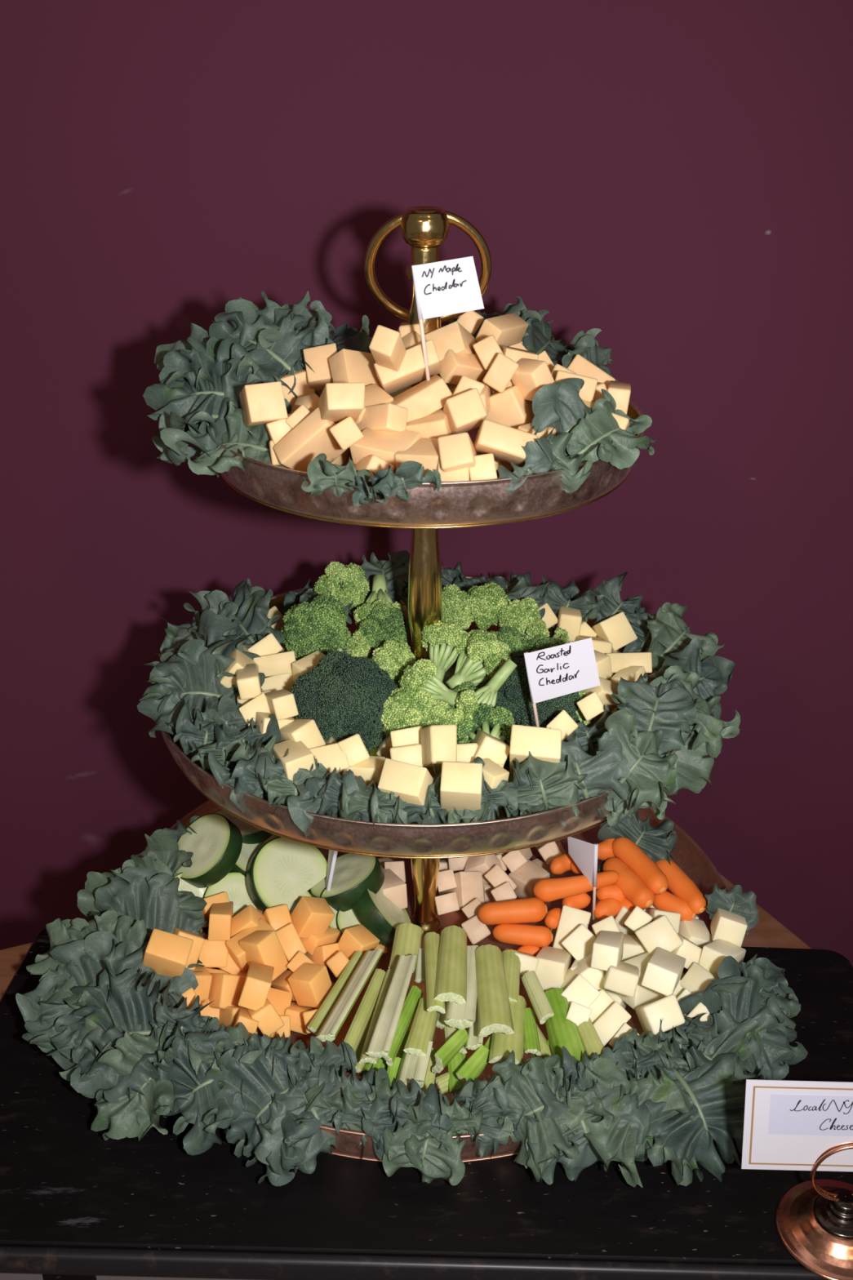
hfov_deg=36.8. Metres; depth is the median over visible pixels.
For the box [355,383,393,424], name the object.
cheese cube
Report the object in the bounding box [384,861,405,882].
cheese cube
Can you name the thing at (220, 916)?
cheese cube
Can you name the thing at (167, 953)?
cheese cube
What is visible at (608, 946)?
cheese cube
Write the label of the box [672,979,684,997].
cheese cube
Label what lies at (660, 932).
cheese cube
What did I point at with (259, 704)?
cheese cube
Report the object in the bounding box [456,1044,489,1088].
stick
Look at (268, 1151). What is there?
kale leaf
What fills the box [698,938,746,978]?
cheese cube
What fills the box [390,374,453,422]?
cheese cube
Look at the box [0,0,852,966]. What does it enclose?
wall
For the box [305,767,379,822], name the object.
kale leaf
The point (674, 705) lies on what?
kale leaf
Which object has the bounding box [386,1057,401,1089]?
stick
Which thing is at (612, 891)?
carrot
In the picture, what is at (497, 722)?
broccoli floret
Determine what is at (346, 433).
cheese cube
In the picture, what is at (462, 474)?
cheese cube
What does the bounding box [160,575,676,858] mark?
tray
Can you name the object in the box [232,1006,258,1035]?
cheese cube
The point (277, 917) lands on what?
cheese cube
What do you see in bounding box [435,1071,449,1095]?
stick
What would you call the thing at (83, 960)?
kale leaf
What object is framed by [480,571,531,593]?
kale leaf
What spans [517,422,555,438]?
cheese cube
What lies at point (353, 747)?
cheese cube
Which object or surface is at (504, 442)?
cheese cube
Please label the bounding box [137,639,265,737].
kale leaf
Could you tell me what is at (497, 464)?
cheese cube
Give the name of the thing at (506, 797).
kale leaf
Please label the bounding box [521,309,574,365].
kale leaf
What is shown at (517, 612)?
broccoli floret
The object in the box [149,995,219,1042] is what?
kale leaf
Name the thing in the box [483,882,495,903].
cheese cube
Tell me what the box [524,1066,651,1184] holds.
kale leaf
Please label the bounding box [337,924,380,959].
cheese cube
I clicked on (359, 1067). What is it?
stick
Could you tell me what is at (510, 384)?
cheese cube
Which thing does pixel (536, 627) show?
broccoli floret
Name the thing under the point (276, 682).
cheese cube
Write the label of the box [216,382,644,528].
tray
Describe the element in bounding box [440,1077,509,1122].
kale leaf
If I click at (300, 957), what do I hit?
cheese cube
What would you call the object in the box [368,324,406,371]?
cheese cube
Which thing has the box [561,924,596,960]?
cheese cube
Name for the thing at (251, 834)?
cucumber slice
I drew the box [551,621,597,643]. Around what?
cheese cube
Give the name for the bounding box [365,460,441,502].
kale leaf
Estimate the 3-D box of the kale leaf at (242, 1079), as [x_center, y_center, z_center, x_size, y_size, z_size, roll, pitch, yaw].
[-0.082,0.260,0.733,0.047,0.044,0.028,-4,26,-8]
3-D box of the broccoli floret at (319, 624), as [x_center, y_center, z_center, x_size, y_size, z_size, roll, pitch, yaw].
[-0.072,-0.007,0.824,0.046,0.047,0.046,-9,27,-18]
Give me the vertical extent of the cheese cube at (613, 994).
0.022 m
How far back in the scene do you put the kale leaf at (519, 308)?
0.81 m
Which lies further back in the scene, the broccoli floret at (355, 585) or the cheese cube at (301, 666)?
the broccoli floret at (355, 585)
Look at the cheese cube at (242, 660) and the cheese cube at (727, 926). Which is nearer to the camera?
the cheese cube at (242, 660)
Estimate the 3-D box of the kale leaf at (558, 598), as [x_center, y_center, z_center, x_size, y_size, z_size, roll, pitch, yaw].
[0.097,-0.018,0.863,0.040,0.045,0.027,7,26,15]
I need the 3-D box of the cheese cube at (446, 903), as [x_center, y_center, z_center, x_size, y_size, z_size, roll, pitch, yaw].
[0.014,0.182,0.884,0.017,0.025,0.026,-1,26,-2]
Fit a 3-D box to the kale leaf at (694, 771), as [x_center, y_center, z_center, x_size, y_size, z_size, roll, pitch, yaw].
[0.142,0.069,0.747,0.044,0.054,0.037,0,25,0]
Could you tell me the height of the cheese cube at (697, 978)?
0.022 m
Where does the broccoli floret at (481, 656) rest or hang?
on the tiered stand
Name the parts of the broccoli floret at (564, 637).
stem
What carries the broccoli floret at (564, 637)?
on the broccoli floret at (536, 627)
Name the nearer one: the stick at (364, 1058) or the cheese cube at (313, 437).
the cheese cube at (313, 437)
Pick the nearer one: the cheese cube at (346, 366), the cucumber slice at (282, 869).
the cheese cube at (346, 366)
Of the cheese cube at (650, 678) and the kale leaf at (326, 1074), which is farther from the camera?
the cheese cube at (650, 678)
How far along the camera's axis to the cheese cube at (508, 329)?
0.73 m
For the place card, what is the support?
in the card holder
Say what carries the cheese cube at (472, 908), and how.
on the tiered stand
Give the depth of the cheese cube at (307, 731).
0.71 m
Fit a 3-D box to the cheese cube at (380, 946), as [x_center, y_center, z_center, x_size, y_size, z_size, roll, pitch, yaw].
[-0.041,0.201,0.851,0.023,0.031,0.031,21,32,36]
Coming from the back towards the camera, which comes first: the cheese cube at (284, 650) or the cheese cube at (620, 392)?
the cheese cube at (284, 650)
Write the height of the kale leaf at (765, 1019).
0.046 m
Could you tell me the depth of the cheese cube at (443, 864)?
0.93 m
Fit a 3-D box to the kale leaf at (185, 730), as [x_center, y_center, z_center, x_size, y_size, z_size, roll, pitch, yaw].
[-0.126,0.056,0.740,0.037,0.047,0.028,0,25,0]
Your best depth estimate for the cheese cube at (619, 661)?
0.80 m
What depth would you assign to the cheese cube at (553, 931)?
0.87 m
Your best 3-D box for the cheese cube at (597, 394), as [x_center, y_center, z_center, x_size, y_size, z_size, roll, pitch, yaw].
[0.095,-0.137,0.724,0.018,0.022,0.028,1,26,1]
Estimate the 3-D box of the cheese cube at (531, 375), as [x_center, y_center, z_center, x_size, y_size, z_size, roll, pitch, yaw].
[0.057,-0.140,0.690,0.019,0.023,0.022,-19,31,-34]
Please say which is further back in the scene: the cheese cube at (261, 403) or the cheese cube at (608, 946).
the cheese cube at (608, 946)
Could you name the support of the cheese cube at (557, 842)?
on the tiered stand
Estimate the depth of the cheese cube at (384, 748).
0.74 m
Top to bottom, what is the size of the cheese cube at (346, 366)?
0.029 m
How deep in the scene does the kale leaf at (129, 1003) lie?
0.76 m
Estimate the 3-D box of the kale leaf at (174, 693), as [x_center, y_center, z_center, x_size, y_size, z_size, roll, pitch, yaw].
[-0.141,0.045,0.762,0.032,0.034,0.036,-23,34,-39]
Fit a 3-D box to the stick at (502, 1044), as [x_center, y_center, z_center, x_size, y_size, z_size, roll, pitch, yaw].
[0.048,0.228,0.754,0.020,0.011,0.053,3,26,6]
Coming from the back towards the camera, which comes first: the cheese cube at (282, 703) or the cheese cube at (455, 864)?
the cheese cube at (455, 864)
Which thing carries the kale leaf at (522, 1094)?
on the tiered stand
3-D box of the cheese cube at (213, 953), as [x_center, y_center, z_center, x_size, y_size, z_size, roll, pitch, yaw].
[-0.137,0.202,0.827,0.022,0.030,0.029,-4,26,-8]
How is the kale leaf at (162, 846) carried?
on the tiered stand
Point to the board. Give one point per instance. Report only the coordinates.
(74, 1201)
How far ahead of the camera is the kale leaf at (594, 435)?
0.67 m
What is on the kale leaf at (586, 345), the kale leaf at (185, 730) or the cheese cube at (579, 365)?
the cheese cube at (579, 365)
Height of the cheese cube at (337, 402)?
0.028 m
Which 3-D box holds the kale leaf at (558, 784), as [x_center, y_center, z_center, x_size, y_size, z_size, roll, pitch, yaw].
[0.059,0.083,0.683,0.040,0.052,0.040,-23,34,-39]
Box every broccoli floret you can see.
[279,593,351,660]
[289,649,397,751]
[313,560,369,617]
[337,629,372,657]
[353,574,405,627]
[358,602,408,648]
[370,640,415,684]
[380,686,437,737]
[398,658,459,706]
[420,620,468,681]
[425,699,464,738]
[441,583,471,630]
[445,629,511,689]
[449,681,479,708]
[455,658,517,725]
[457,702,515,767]
[466,581,511,631]
[488,626,528,654]
[494,651,536,726]
[497,596,541,635]
[522,617,550,639]
[526,634,563,653]
[530,691,580,728]
[552,626,568,644]
[573,690,595,725]
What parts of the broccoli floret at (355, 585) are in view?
stem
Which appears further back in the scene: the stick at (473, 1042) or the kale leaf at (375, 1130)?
the stick at (473, 1042)
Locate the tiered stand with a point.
(421, 847)
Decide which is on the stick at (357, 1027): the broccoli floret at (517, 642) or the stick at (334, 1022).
the stick at (334, 1022)
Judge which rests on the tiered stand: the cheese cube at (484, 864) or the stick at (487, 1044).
the stick at (487, 1044)
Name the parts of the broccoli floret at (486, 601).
stem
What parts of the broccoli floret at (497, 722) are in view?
stem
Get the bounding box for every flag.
[325,847,337,890]
[411,256,484,381]
[524,637,599,727]
[567,836,598,924]
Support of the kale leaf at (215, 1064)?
on the tiered stand
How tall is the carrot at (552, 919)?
0.012 m
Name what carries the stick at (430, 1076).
on the tiered stand
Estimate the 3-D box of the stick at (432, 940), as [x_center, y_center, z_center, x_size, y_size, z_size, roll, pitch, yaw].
[0.004,0.200,0.777,0.011,0.008,0.067,-1,26,-2]
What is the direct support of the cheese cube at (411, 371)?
on the cheese cube
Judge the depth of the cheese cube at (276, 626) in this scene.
0.86 m
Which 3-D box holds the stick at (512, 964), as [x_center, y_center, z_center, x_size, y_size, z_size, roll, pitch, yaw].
[0.051,0.206,0.786,0.013,0.010,0.041,2,26,5]
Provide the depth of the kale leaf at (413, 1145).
0.69 m
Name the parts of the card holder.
knob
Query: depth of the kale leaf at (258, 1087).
0.71 m
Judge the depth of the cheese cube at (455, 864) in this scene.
0.92 m
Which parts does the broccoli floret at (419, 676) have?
crown, stem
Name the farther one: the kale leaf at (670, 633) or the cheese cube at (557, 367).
the kale leaf at (670, 633)
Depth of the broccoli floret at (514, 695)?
0.76 m
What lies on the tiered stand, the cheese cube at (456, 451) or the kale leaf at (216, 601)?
the kale leaf at (216, 601)
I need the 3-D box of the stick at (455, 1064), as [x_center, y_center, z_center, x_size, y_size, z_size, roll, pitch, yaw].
[0.019,0.253,0.750,0.013,0.013,0.026,0,25,0]
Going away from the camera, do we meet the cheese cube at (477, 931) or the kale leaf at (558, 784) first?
the kale leaf at (558, 784)
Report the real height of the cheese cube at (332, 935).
0.021 m
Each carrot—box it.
[478,897,547,924]
[493,924,553,947]
[517,945,541,956]
[533,870,619,902]
[544,907,561,928]
[550,853,572,875]
[561,893,591,909]
[569,858,582,874]
[593,897,620,920]
[595,883,625,902]
[597,838,615,860]
[602,857,654,909]
[612,836,668,894]
[619,897,635,911]
[653,890,696,920]
[654,859,706,914]
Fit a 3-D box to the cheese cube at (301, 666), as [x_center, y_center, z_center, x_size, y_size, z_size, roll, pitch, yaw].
[-0.070,0.021,0.794,0.020,0.022,0.024,22,33,38]
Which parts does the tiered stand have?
post, post, post, ring handle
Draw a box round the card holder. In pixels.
[775,1141,852,1279]
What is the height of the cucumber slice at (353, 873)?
0.032 m
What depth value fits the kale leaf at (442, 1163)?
0.69 m
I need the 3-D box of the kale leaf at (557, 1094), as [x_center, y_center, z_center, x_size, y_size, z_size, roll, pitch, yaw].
[0.057,0.264,0.715,0.039,0.036,0.022,0,25,0]
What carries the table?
on the floor
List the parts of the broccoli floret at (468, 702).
crown, stem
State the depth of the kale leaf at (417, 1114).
0.69 m
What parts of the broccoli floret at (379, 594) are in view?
stem, crown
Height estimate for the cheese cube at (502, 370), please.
0.026 m
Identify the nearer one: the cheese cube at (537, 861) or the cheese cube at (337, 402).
the cheese cube at (337, 402)
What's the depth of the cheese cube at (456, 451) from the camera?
0.63 m
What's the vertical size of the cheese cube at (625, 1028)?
0.030 m
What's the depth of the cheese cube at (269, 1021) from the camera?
0.76 m
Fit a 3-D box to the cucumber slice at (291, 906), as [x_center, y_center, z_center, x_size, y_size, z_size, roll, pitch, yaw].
[-0.093,0.181,0.861,0.038,0.031,0.036,0,25,0]
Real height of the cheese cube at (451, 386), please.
0.023 m
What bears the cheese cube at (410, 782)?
on the tiered stand
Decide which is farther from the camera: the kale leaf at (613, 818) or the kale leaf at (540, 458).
the kale leaf at (613, 818)
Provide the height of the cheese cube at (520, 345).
0.023 m
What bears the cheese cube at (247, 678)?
on the kale leaf at (202, 668)
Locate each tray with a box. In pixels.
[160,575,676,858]
[169,800,728,1162]
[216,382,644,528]
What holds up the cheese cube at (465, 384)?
on the cheese cube at (485, 395)
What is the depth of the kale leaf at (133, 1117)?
0.73 m
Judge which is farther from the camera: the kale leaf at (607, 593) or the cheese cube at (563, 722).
the kale leaf at (607, 593)
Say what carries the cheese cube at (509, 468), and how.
on the tiered stand
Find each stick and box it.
[306,951,364,1035]
[315,948,382,1041]
[343,968,386,1053]
[355,1015,373,1077]
[359,968,394,1063]
[362,1057,387,1074]
[364,954,417,1057]
[382,985,422,1066]
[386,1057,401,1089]
[387,922,424,973]
[395,1040,432,1091]
[398,1031,409,1058]
[403,997,439,1056]
[413,947,425,982]
[421,1048,438,1093]
[424,932,445,1013]
[431,1027,468,1073]
[433,924,466,1004]
[435,1004,446,1029]
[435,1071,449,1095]
[443,945,479,1029]
[444,1024,467,1053]
[447,1052,466,1093]
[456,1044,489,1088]
[464,1008,483,1050]
[475,944,514,1036]
[484,1033,493,1065]
[488,995,526,1065]
[502,949,520,1001]
[521,970,554,1024]
[524,1007,541,1056]
[530,1023,551,1057]
[544,987,585,1062]
[577,1017,604,1059]
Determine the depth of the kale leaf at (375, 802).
0.67 m
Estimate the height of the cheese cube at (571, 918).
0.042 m
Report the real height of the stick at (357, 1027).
0.014 m
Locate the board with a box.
[0,928,852,1279]
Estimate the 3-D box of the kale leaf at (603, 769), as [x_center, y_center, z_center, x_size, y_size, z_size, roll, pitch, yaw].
[0.082,0.075,0.691,0.051,0.048,0.038,0,25,0]
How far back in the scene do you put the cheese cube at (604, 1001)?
0.78 m
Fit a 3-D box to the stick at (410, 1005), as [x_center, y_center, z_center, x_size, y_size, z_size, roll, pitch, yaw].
[-0.014,0.229,0.763,0.008,0.016,0.056,9,27,17]
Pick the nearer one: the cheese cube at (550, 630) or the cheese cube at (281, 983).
the cheese cube at (281, 983)
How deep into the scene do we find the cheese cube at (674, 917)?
0.83 m
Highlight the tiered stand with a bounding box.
[160,206,728,1162]
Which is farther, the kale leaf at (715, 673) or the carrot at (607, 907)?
the carrot at (607, 907)
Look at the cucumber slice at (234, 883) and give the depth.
0.86 m
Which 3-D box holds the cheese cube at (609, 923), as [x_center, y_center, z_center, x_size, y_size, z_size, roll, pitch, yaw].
[0.116,0.186,0.823,0.020,0.029,0.030,4,26,8]
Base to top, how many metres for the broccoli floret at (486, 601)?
0.038 m
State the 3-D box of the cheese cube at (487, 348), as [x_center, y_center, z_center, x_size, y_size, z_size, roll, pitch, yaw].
[0.034,-0.157,0.704,0.018,0.024,0.029,1,26,2]
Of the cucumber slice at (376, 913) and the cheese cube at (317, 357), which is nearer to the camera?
the cheese cube at (317, 357)
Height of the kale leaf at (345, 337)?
0.032 m
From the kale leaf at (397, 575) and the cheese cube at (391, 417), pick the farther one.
the kale leaf at (397, 575)
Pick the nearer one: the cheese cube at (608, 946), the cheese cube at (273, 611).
the cheese cube at (608, 946)
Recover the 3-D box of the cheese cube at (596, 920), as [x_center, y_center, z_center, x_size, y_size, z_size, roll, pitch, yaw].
[0.123,0.191,0.882,0.022,0.026,0.023,-2,26,-4]
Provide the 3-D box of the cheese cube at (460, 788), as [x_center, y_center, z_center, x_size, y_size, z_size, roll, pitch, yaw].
[0.018,0.078,0.668,0.022,0.042,0.039,1,26,2]
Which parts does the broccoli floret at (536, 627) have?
stem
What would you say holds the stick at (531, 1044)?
on the stick at (546, 1051)
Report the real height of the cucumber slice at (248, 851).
0.030 m
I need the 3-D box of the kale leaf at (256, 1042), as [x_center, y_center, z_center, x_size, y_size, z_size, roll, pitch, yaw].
[-0.100,0.244,0.733,0.040,0.039,0.022,-9,27,-19]
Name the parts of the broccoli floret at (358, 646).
stem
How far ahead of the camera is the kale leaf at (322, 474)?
0.62 m
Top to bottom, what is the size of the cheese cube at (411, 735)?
0.025 m
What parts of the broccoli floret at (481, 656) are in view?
stem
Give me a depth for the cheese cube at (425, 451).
0.64 m
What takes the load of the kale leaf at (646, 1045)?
on the tiered stand
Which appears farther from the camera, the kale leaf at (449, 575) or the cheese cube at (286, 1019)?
the kale leaf at (449, 575)
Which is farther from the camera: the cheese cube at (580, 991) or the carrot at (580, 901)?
the carrot at (580, 901)
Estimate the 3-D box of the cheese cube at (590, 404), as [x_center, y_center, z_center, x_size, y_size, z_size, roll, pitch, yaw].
[0.081,-0.121,0.690,0.037,0.019,0.016,15,29,29]
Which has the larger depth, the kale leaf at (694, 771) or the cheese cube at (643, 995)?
the cheese cube at (643, 995)
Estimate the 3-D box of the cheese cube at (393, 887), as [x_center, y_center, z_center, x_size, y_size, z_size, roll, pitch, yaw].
[-0.027,0.173,0.890,0.018,0.025,0.037,-10,27,-20]
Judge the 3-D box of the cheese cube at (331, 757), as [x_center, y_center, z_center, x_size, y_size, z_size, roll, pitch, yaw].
[-0.054,0.068,0.713,0.022,0.028,0.026,-4,26,-8]
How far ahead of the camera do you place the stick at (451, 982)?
0.77 m
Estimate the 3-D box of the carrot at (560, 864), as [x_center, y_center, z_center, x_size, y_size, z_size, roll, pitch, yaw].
[0.094,0.154,0.885,0.020,0.013,0.012,-12,28,-24]
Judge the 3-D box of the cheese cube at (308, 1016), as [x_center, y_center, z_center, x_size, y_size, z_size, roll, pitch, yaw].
[-0.068,0.232,0.780,0.014,0.025,0.026,-3,26,-6]
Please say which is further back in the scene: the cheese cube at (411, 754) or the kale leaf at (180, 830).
the kale leaf at (180, 830)
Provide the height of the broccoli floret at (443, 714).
0.031 m
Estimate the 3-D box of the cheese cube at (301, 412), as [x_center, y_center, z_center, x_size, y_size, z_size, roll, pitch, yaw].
[-0.065,-0.114,0.674,0.017,0.023,0.028,-3,26,-6]
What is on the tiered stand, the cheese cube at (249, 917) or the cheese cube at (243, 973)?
the cheese cube at (243, 973)
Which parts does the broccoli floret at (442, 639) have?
stem, crown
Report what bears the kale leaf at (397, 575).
on the tiered stand
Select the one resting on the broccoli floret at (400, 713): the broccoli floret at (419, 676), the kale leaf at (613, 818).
the broccoli floret at (419, 676)
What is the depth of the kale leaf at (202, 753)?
0.72 m
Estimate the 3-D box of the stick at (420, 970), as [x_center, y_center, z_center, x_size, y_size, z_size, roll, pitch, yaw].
[-0.002,0.203,0.800,0.009,0.008,0.026,2,26,4]
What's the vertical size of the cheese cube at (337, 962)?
0.027 m
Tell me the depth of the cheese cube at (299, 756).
0.69 m
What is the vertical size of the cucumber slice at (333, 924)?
0.031 m
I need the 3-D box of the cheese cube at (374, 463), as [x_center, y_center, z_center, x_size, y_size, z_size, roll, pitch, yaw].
[-0.031,-0.085,0.661,0.018,0.031,0.043,-10,27,-21]
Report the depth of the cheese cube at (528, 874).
0.91 m
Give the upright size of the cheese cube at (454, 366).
0.023 m
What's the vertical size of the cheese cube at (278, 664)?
0.024 m
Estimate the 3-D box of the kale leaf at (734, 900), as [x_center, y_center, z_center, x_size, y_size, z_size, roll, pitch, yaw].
[0.201,0.179,0.843,0.035,0.036,0.020,15,29,28]
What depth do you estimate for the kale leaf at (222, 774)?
0.70 m
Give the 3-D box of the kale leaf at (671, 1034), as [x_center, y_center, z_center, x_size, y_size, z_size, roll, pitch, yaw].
[0.147,0.242,0.754,0.042,0.044,0.024,3,26,7]
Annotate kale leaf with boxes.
[15,930,198,1063]
[26,910,199,1008]
[51,960,214,1103]
[76,854,207,920]
[88,866,208,984]
[90,1015,215,1141]
[135,829,193,872]
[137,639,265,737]
[142,337,271,443]
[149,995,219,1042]
[151,358,291,466]
[154,298,283,389]
[156,589,253,657]
[156,1029,242,1155]
[158,686,181,745]
[160,609,261,662]
[163,815,199,841]
[164,1021,226,1051]
[173,698,239,756]
[182,680,235,697]
[186,401,287,477]
[188,578,284,653]
[188,1022,251,1079]
[191,730,258,775]
[194,695,254,742]
[205,1038,327,1186]
[206,291,317,398]
[208,741,275,813]
[211,1053,223,1071]
[214,713,280,769]
[214,1032,275,1083]
[230,735,276,766]
[231,749,282,804]
[238,1034,291,1075]
[240,1079,244,1106]
[253,748,327,797]
[253,1063,380,1174]
[254,291,333,391]
[258,763,328,813]
[263,1031,325,1078]
[273,1070,341,1109]
[283,577,314,615]
[287,767,359,838]
[287,1039,356,1086]
[299,579,352,623]
[301,453,370,497]
[303,315,372,368]
[304,1081,364,1147]
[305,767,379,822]
[311,578,359,624]
[318,1064,390,1094]
[330,1101,403,1159]
[338,775,405,823]
[341,1071,408,1113]
[348,469,409,506]
[360,550,409,604]
[361,1078,427,1121]
[362,1083,440,1160]
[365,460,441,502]
[370,780,431,830]
[382,1119,466,1185]
[384,764,457,824]
[388,562,408,608]
[388,1093,460,1151]
[404,1093,473,1168]
[407,1088,483,1146]
[426,771,491,823]
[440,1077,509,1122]
[441,561,462,588]
[448,296,528,337]
[449,1101,513,1157]
[453,573,504,592]
[455,1075,524,1136]
[460,756,518,822]
[467,1106,526,1144]
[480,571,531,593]
[482,757,540,817]
[484,1075,502,1083]
[487,1049,591,1182]
[488,577,551,618]
[496,751,587,817]
[497,436,556,492]
[520,574,548,586]
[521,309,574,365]
[523,425,592,493]
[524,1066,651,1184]
[531,377,617,457]
[539,579,596,600]
[540,581,599,636]
[545,1072,575,1106]
[547,730,630,826]
[552,1052,617,1073]
[555,1085,560,1102]
[560,1045,594,1084]
[561,328,617,381]
[563,705,612,755]
[566,388,655,470]
[577,1057,696,1187]
[582,1046,644,1080]
[586,571,645,626]
[596,709,677,813]
[597,810,677,872]
[604,792,675,827]
[610,671,700,758]
[612,1037,671,1070]
[619,1037,763,1186]
[620,1028,690,1071]
[622,607,656,653]
[640,665,740,757]
[644,1017,715,1050]
[645,602,724,671]
[648,637,735,719]
[657,1006,761,1079]
[663,729,714,796]
[675,964,808,1079]
[675,989,795,1079]
[704,882,759,934]
[717,953,800,1038]
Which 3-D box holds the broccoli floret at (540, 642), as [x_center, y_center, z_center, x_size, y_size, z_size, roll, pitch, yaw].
[0.074,0.012,0.809,0.026,0.030,0.026,3,26,6]
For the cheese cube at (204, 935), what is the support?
on the tiered stand
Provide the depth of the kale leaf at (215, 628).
0.80 m
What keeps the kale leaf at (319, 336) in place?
on the kale leaf at (286, 353)
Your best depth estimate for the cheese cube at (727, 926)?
0.82 m
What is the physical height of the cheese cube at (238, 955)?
0.023 m
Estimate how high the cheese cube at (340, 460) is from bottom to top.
0.022 m
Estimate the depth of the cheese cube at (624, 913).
0.85 m
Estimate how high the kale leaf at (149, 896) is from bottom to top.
0.058 m
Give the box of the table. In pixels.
[0,871,811,1279]
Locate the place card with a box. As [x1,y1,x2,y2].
[741,1079,852,1171]
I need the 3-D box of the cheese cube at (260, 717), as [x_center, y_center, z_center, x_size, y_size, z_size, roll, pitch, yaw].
[-0.088,0.052,0.739,0.024,0.029,0.034,-9,27,-19]
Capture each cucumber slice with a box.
[173,872,207,897]
[174,813,242,888]
[203,871,257,929]
[213,808,272,844]
[230,834,278,876]
[246,835,327,911]
[288,890,312,915]
[309,851,384,911]
[320,886,337,928]
[335,908,380,944]
[351,888,411,947]
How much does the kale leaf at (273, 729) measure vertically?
0.040 m
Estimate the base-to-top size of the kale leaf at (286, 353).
0.057 m
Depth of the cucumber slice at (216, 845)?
0.85 m
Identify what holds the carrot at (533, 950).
on the cheese cube
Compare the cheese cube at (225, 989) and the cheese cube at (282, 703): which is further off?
the cheese cube at (225, 989)
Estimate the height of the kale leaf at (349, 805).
0.042 m
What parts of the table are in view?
apron panel, apron panel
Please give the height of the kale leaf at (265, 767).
0.040 m
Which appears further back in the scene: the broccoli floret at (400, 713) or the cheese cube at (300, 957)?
the cheese cube at (300, 957)
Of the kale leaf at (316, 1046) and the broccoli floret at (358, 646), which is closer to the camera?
the kale leaf at (316, 1046)
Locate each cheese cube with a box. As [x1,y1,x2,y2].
[142,928,193,977]
[173,927,204,969]
[174,987,202,1008]
[190,963,212,1006]
[198,938,228,968]
[200,891,234,928]
[200,927,207,934]
[200,999,219,1019]
[202,933,211,968]
[204,967,228,973]
[208,901,233,940]
[208,973,245,1008]
[216,953,242,974]
[218,1005,257,1034]
[220,644,259,688]
[225,918,275,971]
[230,904,266,937]
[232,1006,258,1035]
[235,663,261,699]
[236,690,271,705]
[237,961,274,1010]
[237,968,271,987]
[238,693,270,726]
[239,381,288,427]
[239,930,288,981]
[246,998,284,1036]
[247,633,282,656]
[253,650,295,676]
[254,711,294,746]
[257,987,293,1038]
[261,673,293,691]
[262,903,292,930]
[264,688,298,719]
[265,413,292,444]
[266,605,284,627]
[268,440,281,465]
[269,646,296,676]
[269,1015,290,1038]
[271,622,285,646]
[271,969,295,1000]
[272,407,349,472]
[272,738,315,781]
[275,922,306,961]
[280,368,315,408]
[280,718,325,749]
[284,404,311,429]
[284,1001,317,1035]
[286,951,315,973]
[287,962,333,1008]
[289,393,319,413]
[290,896,334,938]
[292,650,324,682]
[300,927,341,955]
[302,342,337,397]
[302,1008,318,1034]
[304,942,339,966]
[309,742,349,777]
[318,382,364,423]
[324,737,337,745]
[326,950,349,977]
[328,348,382,388]
[329,416,364,449]
[331,448,349,465]
[337,733,369,767]
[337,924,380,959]
[346,755,385,788]
[349,426,421,473]
[352,454,394,479]
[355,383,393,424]
[356,403,408,431]
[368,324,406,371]
[373,339,440,394]
[374,943,387,953]
[376,735,391,759]
[377,758,435,805]
[377,857,393,868]
[381,867,407,909]
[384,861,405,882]
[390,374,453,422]
[390,725,422,747]
[390,743,422,767]
[394,437,439,476]
[396,322,408,332]
[399,323,420,337]
[401,330,422,389]
[405,406,452,438]
[420,724,457,767]
[424,321,477,361]
[434,891,459,915]
[437,432,478,471]
[437,458,471,481]
[437,869,457,892]
[438,871,484,910]
[439,349,488,385]
[439,858,448,871]
[440,761,482,816]
[443,387,487,434]
[448,853,471,871]
[449,380,482,389]
[449,386,456,393]
[452,375,484,396]
[456,310,484,335]
[457,742,478,763]
[461,897,482,919]
[461,914,490,945]
[464,852,502,884]
[469,453,497,480]
[471,729,510,764]
[472,334,503,370]
[472,758,509,791]
[473,419,537,466]
[475,312,528,346]
[480,382,490,416]
[482,352,519,392]
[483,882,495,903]
[484,864,517,890]
[485,385,534,429]
[490,881,516,902]
[491,379,513,392]
[494,460,501,470]
[495,853,506,871]
[499,344,538,363]
[501,462,513,471]
[501,848,527,872]
[502,845,533,867]
[505,948,538,975]
[508,858,550,898]
[509,342,528,351]
[509,724,561,775]
[511,358,555,400]
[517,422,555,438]
[531,858,551,872]
[533,838,565,866]
[535,946,572,991]
[537,350,554,373]
[537,603,558,629]
[537,841,562,865]
[546,710,578,740]
[548,626,555,637]
[549,928,556,943]
[551,364,576,381]
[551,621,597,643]
[551,905,591,957]
[555,370,597,401]
[555,606,582,641]
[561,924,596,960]
[561,953,606,991]
[561,973,600,1007]
[566,1001,591,1026]
[567,354,615,389]
[570,958,583,970]
[572,635,612,653]
[577,691,604,720]
[582,400,595,412]
[582,676,621,711]
[588,712,603,727]
[588,989,615,1024]
[589,898,599,926]
[591,611,637,652]
[591,915,620,937]
[591,930,624,971]
[592,382,607,401]
[593,1001,631,1045]
[594,649,612,679]
[604,960,639,997]
[605,652,652,673]
[605,989,626,1008]
[607,380,631,414]
[608,1022,639,1047]
[609,666,649,684]
[612,413,629,430]
[613,906,645,935]
[617,951,666,1009]
[621,933,646,961]
[624,906,653,931]
[635,915,683,955]
[635,994,684,1035]
[641,946,686,995]
[645,906,680,933]
[647,674,654,683]
[671,933,702,969]
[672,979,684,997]
[676,988,693,1016]
[678,918,712,948]
[680,961,718,993]
[686,1002,711,1021]
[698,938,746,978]
[710,907,747,946]
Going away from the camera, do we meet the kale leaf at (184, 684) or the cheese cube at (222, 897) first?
the kale leaf at (184, 684)
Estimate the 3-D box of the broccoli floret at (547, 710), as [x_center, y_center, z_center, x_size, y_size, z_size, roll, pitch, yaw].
[0.079,0.042,0.767,0.034,0.035,0.032,6,26,12]

